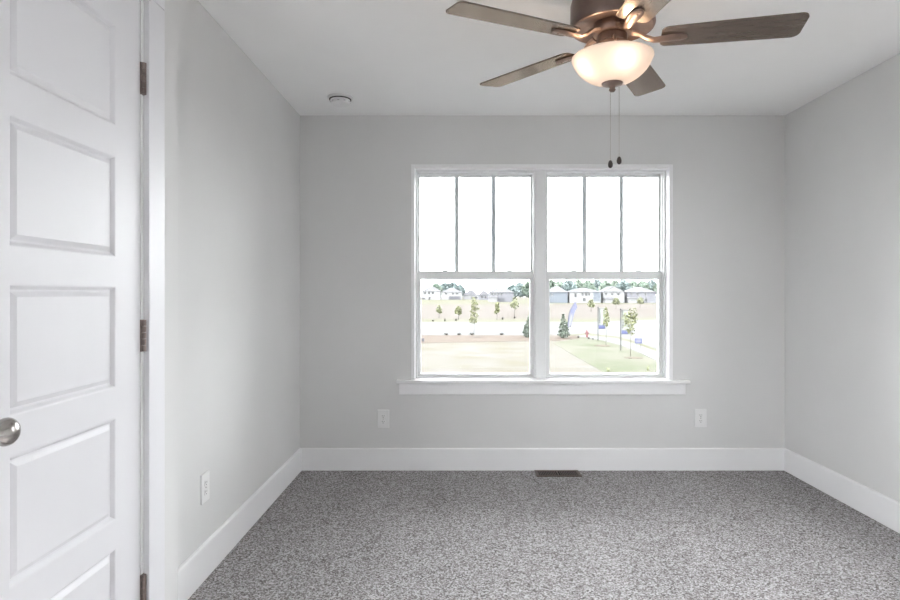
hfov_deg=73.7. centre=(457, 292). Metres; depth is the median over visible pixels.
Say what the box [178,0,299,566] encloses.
wall
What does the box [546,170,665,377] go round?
window
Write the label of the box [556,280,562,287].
tree
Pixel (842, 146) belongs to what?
wall
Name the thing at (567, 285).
tree
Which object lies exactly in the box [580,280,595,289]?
tree
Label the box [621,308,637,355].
street tree
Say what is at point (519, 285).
tree
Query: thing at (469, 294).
house
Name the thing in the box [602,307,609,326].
street tree
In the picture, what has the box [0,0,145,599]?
door
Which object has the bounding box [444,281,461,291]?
tree
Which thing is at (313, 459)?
baseboard
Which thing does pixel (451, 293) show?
house
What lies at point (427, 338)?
mulch bed
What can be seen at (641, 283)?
tree
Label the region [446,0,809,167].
ceiling fan
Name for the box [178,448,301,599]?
baseboard
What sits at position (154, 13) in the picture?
door frame
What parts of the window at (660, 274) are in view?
sash, sash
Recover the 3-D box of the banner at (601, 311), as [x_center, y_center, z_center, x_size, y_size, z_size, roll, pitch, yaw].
[12.998,2.797,54.429,0.710,3.143,0.120,0,0,0]
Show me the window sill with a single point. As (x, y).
(417, 380)
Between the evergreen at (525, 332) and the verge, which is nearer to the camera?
the evergreen at (525, 332)
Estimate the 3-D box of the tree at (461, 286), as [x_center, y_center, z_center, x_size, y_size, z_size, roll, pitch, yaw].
[1.819,-1.631,489.080,11.404,12.022,8.847,0,0,0]
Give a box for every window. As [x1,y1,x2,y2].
[399,164,685,394]
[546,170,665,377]
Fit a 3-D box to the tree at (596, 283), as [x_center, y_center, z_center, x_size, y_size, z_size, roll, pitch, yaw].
[120.041,-4.038,517.452,14.354,16.834,11.227,0,0,0]
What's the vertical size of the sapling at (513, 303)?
3.775 m
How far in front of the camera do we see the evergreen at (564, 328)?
57.31 m
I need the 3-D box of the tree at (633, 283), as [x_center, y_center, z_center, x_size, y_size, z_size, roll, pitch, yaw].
[150.455,-3.671,517.266,14.313,16.103,13.027,0,0,0]
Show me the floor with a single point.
(328, 535)
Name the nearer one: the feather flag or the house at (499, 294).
the feather flag
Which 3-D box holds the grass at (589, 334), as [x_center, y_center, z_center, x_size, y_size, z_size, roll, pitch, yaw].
[13.155,4.314,46.699,5.632,0.012,35.178,0,0,0]
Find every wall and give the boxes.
[164,0,177,599]
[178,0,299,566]
[300,115,784,447]
[785,53,899,501]
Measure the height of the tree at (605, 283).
14.149 m
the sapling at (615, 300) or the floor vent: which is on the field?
the sapling at (615, 300)
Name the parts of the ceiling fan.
blade, blade, pull chain, pull knob, lamp shade, blade, blade, blade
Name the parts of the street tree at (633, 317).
crown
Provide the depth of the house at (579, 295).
259.07 m
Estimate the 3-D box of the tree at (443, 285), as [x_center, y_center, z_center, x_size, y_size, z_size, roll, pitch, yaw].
[-10.559,-2.458,489.366,14.427,13.680,12.888,0,0,0]
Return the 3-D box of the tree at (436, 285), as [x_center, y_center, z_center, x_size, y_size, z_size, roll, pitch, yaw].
[-15.190,-1.654,417.694,10.181,12.065,8.883,0,0,0]
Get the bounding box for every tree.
[432,282,442,291]
[440,282,447,290]
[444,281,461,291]
[458,284,465,296]
[469,297,478,323]
[507,284,519,298]
[515,282,524,296]
[521,280,528,297]
[550,280,557,288]
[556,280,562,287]
[561,280,576,290]
[573,280,581,288]
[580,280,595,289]
[593,280,601,290]
[598,280,613,290]
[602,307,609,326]
[611,280,618,286]
[616,280,630,290]
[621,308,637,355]
[629,280,637,287]
[635,280,650,289]
[647,280,655,289]
[652,282,656,294]
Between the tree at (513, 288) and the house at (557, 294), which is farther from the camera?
the tree at (513, 288)
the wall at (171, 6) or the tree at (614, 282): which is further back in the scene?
the tree at (614, 282)
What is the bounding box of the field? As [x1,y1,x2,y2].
[421,304,656,318]
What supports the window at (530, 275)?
in the wall at (729, 170)
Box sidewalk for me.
[579,335,656,360]
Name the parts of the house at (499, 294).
garage door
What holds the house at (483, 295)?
on the ground at (511, 356)
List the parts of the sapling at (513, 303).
crown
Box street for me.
[421,320,656,348]
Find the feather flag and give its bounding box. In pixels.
[567,302,576,334]
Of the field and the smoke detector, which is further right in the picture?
the field
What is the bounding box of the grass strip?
[421,300,656,303]
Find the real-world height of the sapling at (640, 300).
3.398 m
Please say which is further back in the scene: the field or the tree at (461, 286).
the tree at (461, 286)
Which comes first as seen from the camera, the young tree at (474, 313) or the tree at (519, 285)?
the young tree at (474, 313)
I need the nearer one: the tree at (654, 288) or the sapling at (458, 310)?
the sapling at (458, 310)
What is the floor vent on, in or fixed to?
in the floor
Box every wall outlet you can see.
[201,470,209,504]
[377,410,388,427]
[695,409,706,426]
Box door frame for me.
[144,0,164,599]
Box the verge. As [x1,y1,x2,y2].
[421,318,656,321]
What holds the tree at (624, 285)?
on the ground at (511, 356)
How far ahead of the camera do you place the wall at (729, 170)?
4.13 m
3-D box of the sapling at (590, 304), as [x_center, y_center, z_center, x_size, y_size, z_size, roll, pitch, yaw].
[30.215,2.847,136.438,1.883,3.046,1.684,0,0,0]
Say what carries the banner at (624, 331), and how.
on the ground at (511, 356)
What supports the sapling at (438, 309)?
on the field
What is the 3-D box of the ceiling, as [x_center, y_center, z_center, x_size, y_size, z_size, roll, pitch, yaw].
[0.582,-1.372,1.460,3.609,0.300,5.819,0,0,0]
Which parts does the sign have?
sign panel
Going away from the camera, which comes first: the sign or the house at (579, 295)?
the sign
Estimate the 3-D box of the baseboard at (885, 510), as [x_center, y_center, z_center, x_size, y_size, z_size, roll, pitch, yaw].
[2.243,1.142,1.407,0.014,0.152,5.415,0,0,0]
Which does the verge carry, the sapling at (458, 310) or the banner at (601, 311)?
the sapling at (458, 310)
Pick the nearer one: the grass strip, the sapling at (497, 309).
the sapling at (497, 309)
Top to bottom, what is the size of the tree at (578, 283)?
16.971 m
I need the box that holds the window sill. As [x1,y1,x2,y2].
[396,378,689,383]
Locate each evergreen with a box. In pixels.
[522,315,528,336]
[557,314,569,337]
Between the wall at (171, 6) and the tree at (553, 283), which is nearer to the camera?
the wall at (171, 6)
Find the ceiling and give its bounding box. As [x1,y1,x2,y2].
[198,0,899,114]
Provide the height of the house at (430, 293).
8.543 m
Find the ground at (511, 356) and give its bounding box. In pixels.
[421,296,656,372]
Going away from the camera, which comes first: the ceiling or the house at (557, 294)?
the ceiling
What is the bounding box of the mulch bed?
[421,335,579,342]
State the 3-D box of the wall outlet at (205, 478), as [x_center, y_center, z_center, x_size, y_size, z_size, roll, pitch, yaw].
[-1.083,0.833,2.572,0.008,0.126,0.082,0,0,0]
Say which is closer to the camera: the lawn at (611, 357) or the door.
the door
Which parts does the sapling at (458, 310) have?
crown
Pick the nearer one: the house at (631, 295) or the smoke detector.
the smoke detector
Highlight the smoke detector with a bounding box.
[327,93,352,107]
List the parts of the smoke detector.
mounting plate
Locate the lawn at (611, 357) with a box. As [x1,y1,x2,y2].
[554,337,656,372]
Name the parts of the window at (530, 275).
sash, sash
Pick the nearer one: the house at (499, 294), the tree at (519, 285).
the house at (499, 294)
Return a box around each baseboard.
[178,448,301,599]
[300,448,784,470]
[784,448,899,532]
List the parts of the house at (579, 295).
garage door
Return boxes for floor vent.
[534,470,581,476]
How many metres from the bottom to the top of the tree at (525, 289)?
13.935 m
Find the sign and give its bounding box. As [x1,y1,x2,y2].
[635,338,641,348]
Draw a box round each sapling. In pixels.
[436,305,441,313]
[454,306,461,319]
[494,302,499,313]
[510,297,518,315]
[587,299,594,307]
[612,298,619,304]
[636,297,643,303]
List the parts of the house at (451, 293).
garage door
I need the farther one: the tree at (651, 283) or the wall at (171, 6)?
the tree at (651, 283)
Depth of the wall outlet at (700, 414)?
4.12 m
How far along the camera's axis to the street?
70.88 m
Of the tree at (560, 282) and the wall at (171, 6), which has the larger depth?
the tree at (560, 282)
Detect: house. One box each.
[421,287,440,299]
[441,288,461,299]
[463,290,477,299]
[478,290,487,299]
[488,287,512,301]
[550,286,567,302]
[567,288,600,302]
[600,286,624,302]
[624,287,655,302]
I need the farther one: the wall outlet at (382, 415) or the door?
the wall outlet at (382, 415)
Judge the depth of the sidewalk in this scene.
49.22 m
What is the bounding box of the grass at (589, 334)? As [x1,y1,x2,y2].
[573,333,656,351]
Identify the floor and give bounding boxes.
[188,471,899,599]
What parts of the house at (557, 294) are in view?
garage door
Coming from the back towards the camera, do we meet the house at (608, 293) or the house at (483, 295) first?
the house at (483, 295)
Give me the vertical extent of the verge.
0.010 m

